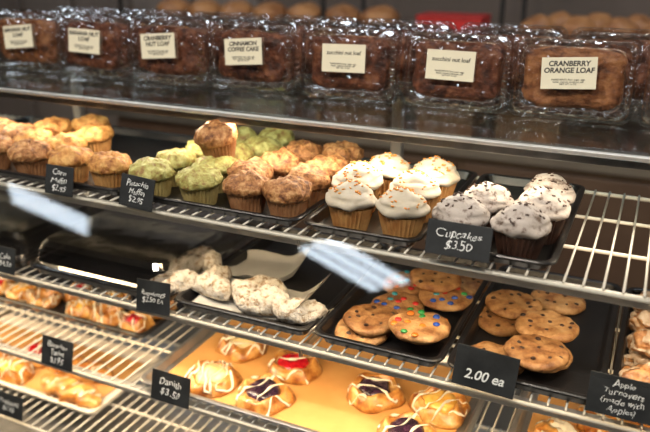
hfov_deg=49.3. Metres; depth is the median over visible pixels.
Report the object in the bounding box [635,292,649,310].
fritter
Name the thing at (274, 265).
paper
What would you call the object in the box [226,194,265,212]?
paper cup
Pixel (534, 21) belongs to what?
bun
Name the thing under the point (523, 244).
paper cup
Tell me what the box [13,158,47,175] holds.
paper cup
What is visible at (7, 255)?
price tag
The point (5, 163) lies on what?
paper cup
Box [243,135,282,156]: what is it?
muffin
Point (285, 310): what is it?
crescent
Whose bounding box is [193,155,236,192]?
muffin
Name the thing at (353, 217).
paper cup
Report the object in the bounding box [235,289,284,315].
crescent
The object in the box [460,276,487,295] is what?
cookie
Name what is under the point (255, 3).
trim
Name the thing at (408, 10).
wall
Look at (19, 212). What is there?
lid
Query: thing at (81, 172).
paper cup
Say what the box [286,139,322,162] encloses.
muffin
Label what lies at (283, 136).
muffin
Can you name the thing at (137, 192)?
price tag
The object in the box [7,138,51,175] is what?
muffin
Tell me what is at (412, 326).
cookie
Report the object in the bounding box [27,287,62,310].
pastry
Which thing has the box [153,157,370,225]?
serving tray
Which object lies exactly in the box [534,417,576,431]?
pastry
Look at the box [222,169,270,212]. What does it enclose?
muffin
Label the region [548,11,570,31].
bun
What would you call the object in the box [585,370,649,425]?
price tag
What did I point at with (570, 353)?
cookie
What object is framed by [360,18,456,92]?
container
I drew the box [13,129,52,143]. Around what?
muffin
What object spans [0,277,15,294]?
pastry
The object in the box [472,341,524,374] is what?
cookie
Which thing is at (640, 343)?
fritter
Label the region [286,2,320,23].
bread loaf
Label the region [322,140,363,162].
muffin
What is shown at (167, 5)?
bread loaf
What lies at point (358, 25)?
shelf
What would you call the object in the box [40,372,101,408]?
iced twist
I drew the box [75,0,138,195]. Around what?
trim
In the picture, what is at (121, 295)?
pastry
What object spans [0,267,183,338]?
serving tray
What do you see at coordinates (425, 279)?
cookie
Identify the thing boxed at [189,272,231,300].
crescent
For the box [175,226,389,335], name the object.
serving tray
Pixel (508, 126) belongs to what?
cardboard box
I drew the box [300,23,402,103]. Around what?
container
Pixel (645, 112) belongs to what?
container
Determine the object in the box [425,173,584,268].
serving tray
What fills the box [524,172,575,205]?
cupcake
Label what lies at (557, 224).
paper cup
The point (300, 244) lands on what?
strip light
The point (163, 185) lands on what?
paper cup
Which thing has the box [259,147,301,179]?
muffin
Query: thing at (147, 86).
trim
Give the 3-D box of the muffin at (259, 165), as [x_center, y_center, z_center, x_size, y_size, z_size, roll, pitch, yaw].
[-0.122,-0.062,1.177,0.073,0.065,0.079,4,21,12]
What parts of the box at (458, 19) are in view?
box lid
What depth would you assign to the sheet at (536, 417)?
1.22 m
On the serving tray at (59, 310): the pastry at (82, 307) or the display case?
the pastry at (82, 307)
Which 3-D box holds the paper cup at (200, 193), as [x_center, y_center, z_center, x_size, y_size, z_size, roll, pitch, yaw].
[-0.202,-0.037,1.150,0.067,0.035,0.067,-11,25,-21]
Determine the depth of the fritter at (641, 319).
1.07 m
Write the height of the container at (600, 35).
0.129 m
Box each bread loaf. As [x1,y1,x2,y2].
[156,0,189,16]
[187,0,220,18]
[219,0,254,18]
[252,1,287,21]
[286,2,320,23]
[326,3,359,24]
[360,5,399,26]
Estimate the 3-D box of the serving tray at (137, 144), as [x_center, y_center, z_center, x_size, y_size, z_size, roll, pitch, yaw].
[-0.528,-0.135,1.446,0.575,0.016,0.361,9,23,23]
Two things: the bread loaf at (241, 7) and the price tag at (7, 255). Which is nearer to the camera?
the price tag at (7, 255)
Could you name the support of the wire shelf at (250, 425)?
attached to the display case
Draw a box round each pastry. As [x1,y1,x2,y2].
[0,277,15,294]
[0,338,11,357]
[0,356,34,387]
[5,282,37,302]
[20,339,45,367]
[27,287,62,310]
[63,282,92,302]
[65,297,98,319]
[89,303,125,328]
[98,290,132,304]
[118,311,154,334]
[151,300,176,319]
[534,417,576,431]
[576,405,619,431]
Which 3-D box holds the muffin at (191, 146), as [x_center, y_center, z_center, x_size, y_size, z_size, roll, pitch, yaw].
[-0.222,-0.117,1.319,0.076,0.065,0.076,-1,21,-5]
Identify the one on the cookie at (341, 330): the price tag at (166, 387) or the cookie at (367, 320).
the cookie at (367, 320)
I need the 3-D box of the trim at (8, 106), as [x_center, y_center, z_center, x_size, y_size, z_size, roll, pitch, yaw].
[-2.032,-1.328,4.387,0.380,2.400,0.030,9,23,23]
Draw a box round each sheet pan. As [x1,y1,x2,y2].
[140,316,485,431]
[509,391,538,431]
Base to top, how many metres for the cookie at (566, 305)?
0.015 m
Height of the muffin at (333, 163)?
0.064 m
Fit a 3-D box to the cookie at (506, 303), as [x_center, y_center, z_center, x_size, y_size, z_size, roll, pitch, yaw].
[0.312,0.145,1.175,0.094,0.016,0.091,12,24,27]
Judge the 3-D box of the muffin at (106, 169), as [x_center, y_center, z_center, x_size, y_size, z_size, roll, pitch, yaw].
[-0.369,-0.079,1.220,0.077,0.066,0.076,-9,22,-22]
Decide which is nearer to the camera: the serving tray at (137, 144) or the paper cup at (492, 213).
the paper cup at (492, 213)
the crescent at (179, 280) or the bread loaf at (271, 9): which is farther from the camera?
the bread loaf at (271, 9)
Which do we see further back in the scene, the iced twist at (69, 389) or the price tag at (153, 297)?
the iced twist at (69, 389)
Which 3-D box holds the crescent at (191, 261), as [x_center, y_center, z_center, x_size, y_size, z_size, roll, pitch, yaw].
[-0.257,0.090,1.310,0.048,0.040,0.088,18,27,39]
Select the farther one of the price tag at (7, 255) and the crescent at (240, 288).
the price tag at (7, 255)
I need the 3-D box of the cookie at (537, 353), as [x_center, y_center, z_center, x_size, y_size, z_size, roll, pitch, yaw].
[0.302,0.192,1.009,0.095,0.015,0.091,-17,26,-40]
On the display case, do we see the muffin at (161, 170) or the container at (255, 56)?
the container at (255, 56)
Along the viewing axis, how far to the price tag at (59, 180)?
1.21 m
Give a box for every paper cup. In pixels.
[0,153,10,169]
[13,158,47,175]
[71,164,88,182]
[86,138,111,152]
[91,172,128,187]
[154,177,172,196]
[172,169,181,186]
[180,184,219,204]
[200,140,235,157]
[218,175,227,192]
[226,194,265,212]
[266,199,307,221]
[271,173,288,179]
[307,188,328,208]
[329,206,374,230]
[373,187,380,211]
[378,179,393,198]
[378,210,425,237]
[424,197,437,222]
[435,183,456,205]
[486,212,497,235]
[494,231,547,259]
[544,219,565,244]
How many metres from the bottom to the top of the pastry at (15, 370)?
0.043 m
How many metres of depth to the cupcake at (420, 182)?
1.05 m
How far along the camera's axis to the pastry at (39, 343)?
1.69 m
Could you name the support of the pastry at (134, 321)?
on the serving tray at (59, 310)
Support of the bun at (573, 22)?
on the rack
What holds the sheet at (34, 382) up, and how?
on the serving tray at (116, 392)
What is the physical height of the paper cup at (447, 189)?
0.040 m
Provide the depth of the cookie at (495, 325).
1.13 m
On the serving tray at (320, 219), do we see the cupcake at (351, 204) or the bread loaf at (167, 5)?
the cupcake at (351, 204)
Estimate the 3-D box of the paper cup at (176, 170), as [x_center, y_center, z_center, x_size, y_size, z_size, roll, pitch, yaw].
[-0.259,-0.075,1.251,0.067,0.035,0.067,-19,25,-38]
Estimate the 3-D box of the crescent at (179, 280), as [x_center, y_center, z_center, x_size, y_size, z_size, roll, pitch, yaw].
[-0.262,0.115,1.246,0.092,0.039,0.048,-9,22,-22]
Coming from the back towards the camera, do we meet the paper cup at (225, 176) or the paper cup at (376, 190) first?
the paper cup at (225, 176)
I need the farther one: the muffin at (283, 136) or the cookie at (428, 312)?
the muffin at (283, 136)
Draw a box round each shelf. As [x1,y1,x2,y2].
[0,115,649,304]
[0,260,646,431]
[0,301,522,431]
[0,302,505,431]
[126,14,643,44]
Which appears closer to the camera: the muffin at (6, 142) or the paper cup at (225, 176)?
the paper cup at (225, 176)
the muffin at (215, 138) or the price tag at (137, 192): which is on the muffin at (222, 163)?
the muffin at (215, 138)
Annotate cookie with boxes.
[334,318,391,344]
[343,303,397,336]
[371,291,424,312]
[383,270,419,295]
[388,310,450,343]
[409,268,461,292]
[409,312,448,344]
[419,287,472,311]
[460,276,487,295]
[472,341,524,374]
[478,306,519,336]
[485,289,542,318]
[503,334,569,371]
[504,348,572,372]
[515,309,579,342]
[531,290,585,315]
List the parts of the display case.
support post, glass, rail, rail, support post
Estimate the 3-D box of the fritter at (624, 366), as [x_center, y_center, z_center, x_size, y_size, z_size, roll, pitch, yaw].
[0.450,0.222,0.989,0.067,0.033,0.074,0,21,-1]
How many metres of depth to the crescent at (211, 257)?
1.32 m
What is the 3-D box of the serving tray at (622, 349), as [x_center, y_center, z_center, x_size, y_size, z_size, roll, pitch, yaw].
[0.586,0.215,1.034,0.296,0.020,0.386,9,23,23]
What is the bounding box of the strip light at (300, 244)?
[0,181,649,310]
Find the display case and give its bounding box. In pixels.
[0,52,649,431]
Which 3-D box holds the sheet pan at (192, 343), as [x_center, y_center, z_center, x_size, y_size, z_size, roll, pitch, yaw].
[-0.007,0.298,1.324,0.595,0.016,0.332,9,23,23]
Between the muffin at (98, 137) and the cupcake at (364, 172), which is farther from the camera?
the muffin at (98, 137)
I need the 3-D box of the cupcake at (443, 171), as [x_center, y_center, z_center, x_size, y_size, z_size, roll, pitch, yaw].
[0.175,-0.058,1.141,0.080,0.080,0.082,-14,25,-38]
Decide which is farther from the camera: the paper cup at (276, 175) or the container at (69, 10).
the container at (69, 10)
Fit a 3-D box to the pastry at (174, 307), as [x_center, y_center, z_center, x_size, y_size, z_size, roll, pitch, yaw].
[-0.366,0.198,1.557,0.081,0.034,0.079,-17,27,-38]
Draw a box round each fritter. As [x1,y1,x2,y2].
[619,361,649,382]
[621,365,636,369]
[624,351,649,364]
[626,330,636,352]
[629,309,649,330]
[629,320,635,331]
[630,328,649,357]
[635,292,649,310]
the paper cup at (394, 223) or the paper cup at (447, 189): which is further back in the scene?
the paper cup at (447, 189)
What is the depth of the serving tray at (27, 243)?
1.52 m
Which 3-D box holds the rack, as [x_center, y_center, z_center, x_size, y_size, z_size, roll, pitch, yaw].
[0.623,-0.676,2.678,3.200,0.710,0.422,9,23,23]
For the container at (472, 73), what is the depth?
1.15 m
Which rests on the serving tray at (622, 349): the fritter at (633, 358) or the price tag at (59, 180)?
the fritter at (633, 358)
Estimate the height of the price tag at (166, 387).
0.054 m
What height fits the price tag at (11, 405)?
0.049 m
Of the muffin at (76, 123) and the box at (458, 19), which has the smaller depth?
the muffin at (76, 123)
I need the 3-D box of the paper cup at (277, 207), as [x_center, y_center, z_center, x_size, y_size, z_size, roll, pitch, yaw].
[-0.057,-0.014,1.087,0.067,0.035,0.067,0,21,3]
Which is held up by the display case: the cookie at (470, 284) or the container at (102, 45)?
the container at (102, 45)
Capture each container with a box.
[0,8,68,72]
[53,5,126,63]
[55,11,138,79]
[120,8,190,69]
[128,15,214,86]
[190,11,269,76]
[208,18,300,94]
[271,14,356,83]
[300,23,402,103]
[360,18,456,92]
[400,27,516,114]
[462,22,567,101]
[509,32,642,125]
[569,27,649,110]
[637,44,649,127]
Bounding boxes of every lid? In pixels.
[0,179,106,232]
[30,203,272,263]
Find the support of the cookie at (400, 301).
on the serving tray at (370, 286)
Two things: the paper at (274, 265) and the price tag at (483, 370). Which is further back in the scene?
the paper at (274, 265)
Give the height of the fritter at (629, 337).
0.030 m
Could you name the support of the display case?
on the floor
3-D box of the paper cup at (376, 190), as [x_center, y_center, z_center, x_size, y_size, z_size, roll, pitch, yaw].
[0.052,-0.029,1.118,0.073,0.041,0.073,-1,19,3]
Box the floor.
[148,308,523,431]
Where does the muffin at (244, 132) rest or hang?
on the serving tray at (222, 206)
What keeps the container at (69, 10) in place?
on the display case
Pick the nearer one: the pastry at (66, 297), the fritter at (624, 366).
the fritter at (624, 366)
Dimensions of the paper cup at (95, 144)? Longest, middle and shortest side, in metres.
0.068 x 0.068 x 0.036 m
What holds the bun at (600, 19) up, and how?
on the rack
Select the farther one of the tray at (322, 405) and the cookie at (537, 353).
the tray at (322, 405)
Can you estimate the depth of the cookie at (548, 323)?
1.07 m
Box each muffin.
[0,118,17,131]
[0,123,36,138]
[0,135,12,169]
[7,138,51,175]
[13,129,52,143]
[34,116,71,135]
[45,132,87,149]
[47,145,92,182]
[70,114,110,131]
[75,124,113,152]
[85,151,132,187]
[128,156,175,196]
[156,148,197,186]
[175,164,223,204]
[185,140,203,157]
[193,119,237,157]
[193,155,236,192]
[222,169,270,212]
[227,156,273,178]
[234,143,253,160]
[236,126,256,142]
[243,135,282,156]
[258,128,294,146]
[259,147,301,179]
[262,175,311,221]
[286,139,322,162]
[288,162,331,208]
[305,152,349,187]
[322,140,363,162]
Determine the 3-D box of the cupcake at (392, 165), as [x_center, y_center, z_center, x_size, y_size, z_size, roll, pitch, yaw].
[0.104,-0.068,1.170,0.081,0.078,0.079,17,25,36]
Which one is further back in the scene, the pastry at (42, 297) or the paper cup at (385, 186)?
the pastry at (42, 297)
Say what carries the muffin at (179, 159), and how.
on the serving tray at (222, 206)
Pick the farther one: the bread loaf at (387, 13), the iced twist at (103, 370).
the bread loaf at (387, 13)
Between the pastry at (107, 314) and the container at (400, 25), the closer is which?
the container at (400, 25)
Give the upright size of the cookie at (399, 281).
0.016 m
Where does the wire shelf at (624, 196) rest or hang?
on the display case
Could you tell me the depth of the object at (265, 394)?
1.24 m
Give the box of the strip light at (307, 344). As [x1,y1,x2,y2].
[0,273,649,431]
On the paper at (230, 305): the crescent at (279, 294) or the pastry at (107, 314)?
the crescent at (279, 294)
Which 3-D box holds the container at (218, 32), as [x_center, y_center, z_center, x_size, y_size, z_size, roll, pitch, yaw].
[-0.192,-0.356,1.471,0.186,0.129,0.083,9,22,21]
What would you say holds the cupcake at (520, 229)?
on the serving tray at (549, 255)
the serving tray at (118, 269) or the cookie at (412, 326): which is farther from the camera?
the serving tray at (118, 269)
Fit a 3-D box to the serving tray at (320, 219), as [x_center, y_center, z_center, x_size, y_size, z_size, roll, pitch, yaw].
[0.121,-0.028,1.161,0.182,0.016,0.361,9,23,23]
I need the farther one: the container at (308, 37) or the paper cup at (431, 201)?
the container at (308, 37)
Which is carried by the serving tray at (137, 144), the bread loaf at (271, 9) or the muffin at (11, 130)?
the muffin at (11, 130)
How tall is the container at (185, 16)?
0.129 m
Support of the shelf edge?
on the display case
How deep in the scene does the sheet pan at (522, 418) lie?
1.20 m
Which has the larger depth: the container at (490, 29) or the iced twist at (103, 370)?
the iced twist at (103, 370)
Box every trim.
[0,0,37,181]
[22,0,86,120]
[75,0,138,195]
[132,0,192,94]
[195,0,259,68]
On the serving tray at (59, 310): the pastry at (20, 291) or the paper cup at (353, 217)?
the pastry at (20, 291)
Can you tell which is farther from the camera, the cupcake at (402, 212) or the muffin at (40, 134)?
the muffin at (40, 134)
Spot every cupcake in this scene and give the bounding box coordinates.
[325,179,377,230]
[331,160,383,211]
[369,152,410,198]
[375,186,430,237]
[389,168,440,222]
[413,155,459,205]
[432,192,490,226]
[464,181,513,235]
[490,201,551,259]
[514,186,570,244]
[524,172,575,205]
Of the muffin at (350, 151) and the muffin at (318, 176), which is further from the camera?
the muffin at (350, 151)
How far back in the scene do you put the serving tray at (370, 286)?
1.15 m
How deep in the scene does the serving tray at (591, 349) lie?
1.10 m
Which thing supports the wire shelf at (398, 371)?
attached to the display case
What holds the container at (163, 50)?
on the display case
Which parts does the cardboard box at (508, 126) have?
box lid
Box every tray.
[0,116,193,194]
[0,195,118,267]
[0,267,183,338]
[0,310,161,414]
[30,218,273,300]
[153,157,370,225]
[169,320,470,431]
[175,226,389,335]
[304,163,477,245]
[315,246,495,366]
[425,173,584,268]
[447,265,621,404]
[613,287,649,375]
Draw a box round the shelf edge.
[0,91,649,170]
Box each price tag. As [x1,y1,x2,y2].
[0,246,15,274]
[0,391,23,420]
[41,334,73,371]
[45,164,73,196]
[119,173,155,211]
[136,278,170,315]
[151,368,190,408]
[425,218,493,262]
[451,343,520,399]
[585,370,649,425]
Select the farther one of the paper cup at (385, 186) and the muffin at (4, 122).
the muffin at (4, 122)
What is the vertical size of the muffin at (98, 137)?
0.067 m
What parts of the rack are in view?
post, post, post, post, post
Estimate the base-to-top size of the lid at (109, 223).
0.045 m
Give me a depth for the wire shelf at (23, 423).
1.51 m
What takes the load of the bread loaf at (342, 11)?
on the rack
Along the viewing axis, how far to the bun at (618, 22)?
2.35 m
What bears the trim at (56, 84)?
attached to the wall
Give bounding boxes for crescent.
[150,269,198,293]
[168,252,204,273]
[187,245,221,269]
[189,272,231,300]
[202,264,231,279]
[231,279,256,310]
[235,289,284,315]
[243,274,287,293]
[256,284,289,313]
[272,297,327,324]
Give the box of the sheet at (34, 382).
[0,322,143,398]
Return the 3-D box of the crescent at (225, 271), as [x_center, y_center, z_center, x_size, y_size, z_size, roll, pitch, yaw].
[-0.198,0.110,1.258,0.048,0.040,0.088,5,21,14]
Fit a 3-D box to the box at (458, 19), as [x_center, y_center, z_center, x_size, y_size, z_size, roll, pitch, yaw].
[0.476,-0.718,2.630,0.246,0.056,0.156,9,23,23]
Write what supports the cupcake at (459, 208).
on the serving tray at (549, 255)
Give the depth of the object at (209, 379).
1.28 m
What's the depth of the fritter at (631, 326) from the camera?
1.13 m
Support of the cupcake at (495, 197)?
on the serving tray at (549, 255)
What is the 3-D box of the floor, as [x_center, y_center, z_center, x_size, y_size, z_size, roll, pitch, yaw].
[-1.995,1.752,-0.113,12.000,0.100,10.000,9,23,23]
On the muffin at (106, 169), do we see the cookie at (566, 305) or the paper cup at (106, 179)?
the paper cup at (106, 179)
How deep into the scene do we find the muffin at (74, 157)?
1.23 m
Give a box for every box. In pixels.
[415,12,491,32]
[416,103,485,137]
[494,109,566,144]
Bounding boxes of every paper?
[192,275,329,320]
[230,247,310,281]
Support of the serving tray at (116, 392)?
on the wire shelf at (23, 423)
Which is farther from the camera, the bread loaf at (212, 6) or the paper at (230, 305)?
the bread loaf at (212, 6)
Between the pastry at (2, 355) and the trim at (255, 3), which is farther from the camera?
the trim at (255, 3)
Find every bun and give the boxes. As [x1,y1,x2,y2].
[519,14,555,35]
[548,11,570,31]
[561,15,596,37]
[587,12,612,31]
[600,17,639,39]
[627,14,649,33]
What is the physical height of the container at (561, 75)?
0.129 m
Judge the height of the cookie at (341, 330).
0.015 m
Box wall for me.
[2,0,649,181]
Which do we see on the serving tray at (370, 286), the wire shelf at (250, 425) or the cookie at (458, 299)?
the cookie at (458, 299)
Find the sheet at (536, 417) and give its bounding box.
[527,394,635,431]
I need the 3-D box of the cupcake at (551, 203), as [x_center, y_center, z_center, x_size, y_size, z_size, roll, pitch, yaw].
[0.306,-0.004,1.001,0.078,0.078,0.080,-16,25,-36]
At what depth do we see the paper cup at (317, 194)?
1.12 m
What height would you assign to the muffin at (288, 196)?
0.067 m
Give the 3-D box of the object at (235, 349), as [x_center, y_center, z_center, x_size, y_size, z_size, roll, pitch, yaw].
[-0.167,0.252,1.415,0.104,0.031,0.112,2,21,4]
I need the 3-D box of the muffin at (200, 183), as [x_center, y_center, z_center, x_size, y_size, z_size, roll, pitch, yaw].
[-0.202,-0.050,1.143,0.074,0.067,0.076,-7,22,-19]
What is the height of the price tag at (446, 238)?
0.045 m
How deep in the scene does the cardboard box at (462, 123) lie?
2.72 m
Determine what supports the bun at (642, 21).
on the rack
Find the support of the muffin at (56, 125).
on the serving tray at (137, 144)
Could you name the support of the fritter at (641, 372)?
on the fritter
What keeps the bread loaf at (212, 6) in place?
on the rack
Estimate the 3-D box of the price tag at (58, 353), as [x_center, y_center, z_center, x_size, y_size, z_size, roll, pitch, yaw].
[-0.514,0.263,1.360,0.078,0.056,0.015,9,23,23]
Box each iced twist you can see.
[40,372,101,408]
[46,355,113,382]
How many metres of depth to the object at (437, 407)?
1.21 m
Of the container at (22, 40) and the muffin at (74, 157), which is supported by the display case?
the container at (22, 40)
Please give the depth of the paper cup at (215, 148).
1.19 m
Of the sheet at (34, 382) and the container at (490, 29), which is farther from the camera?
the sheet at (34, 382)

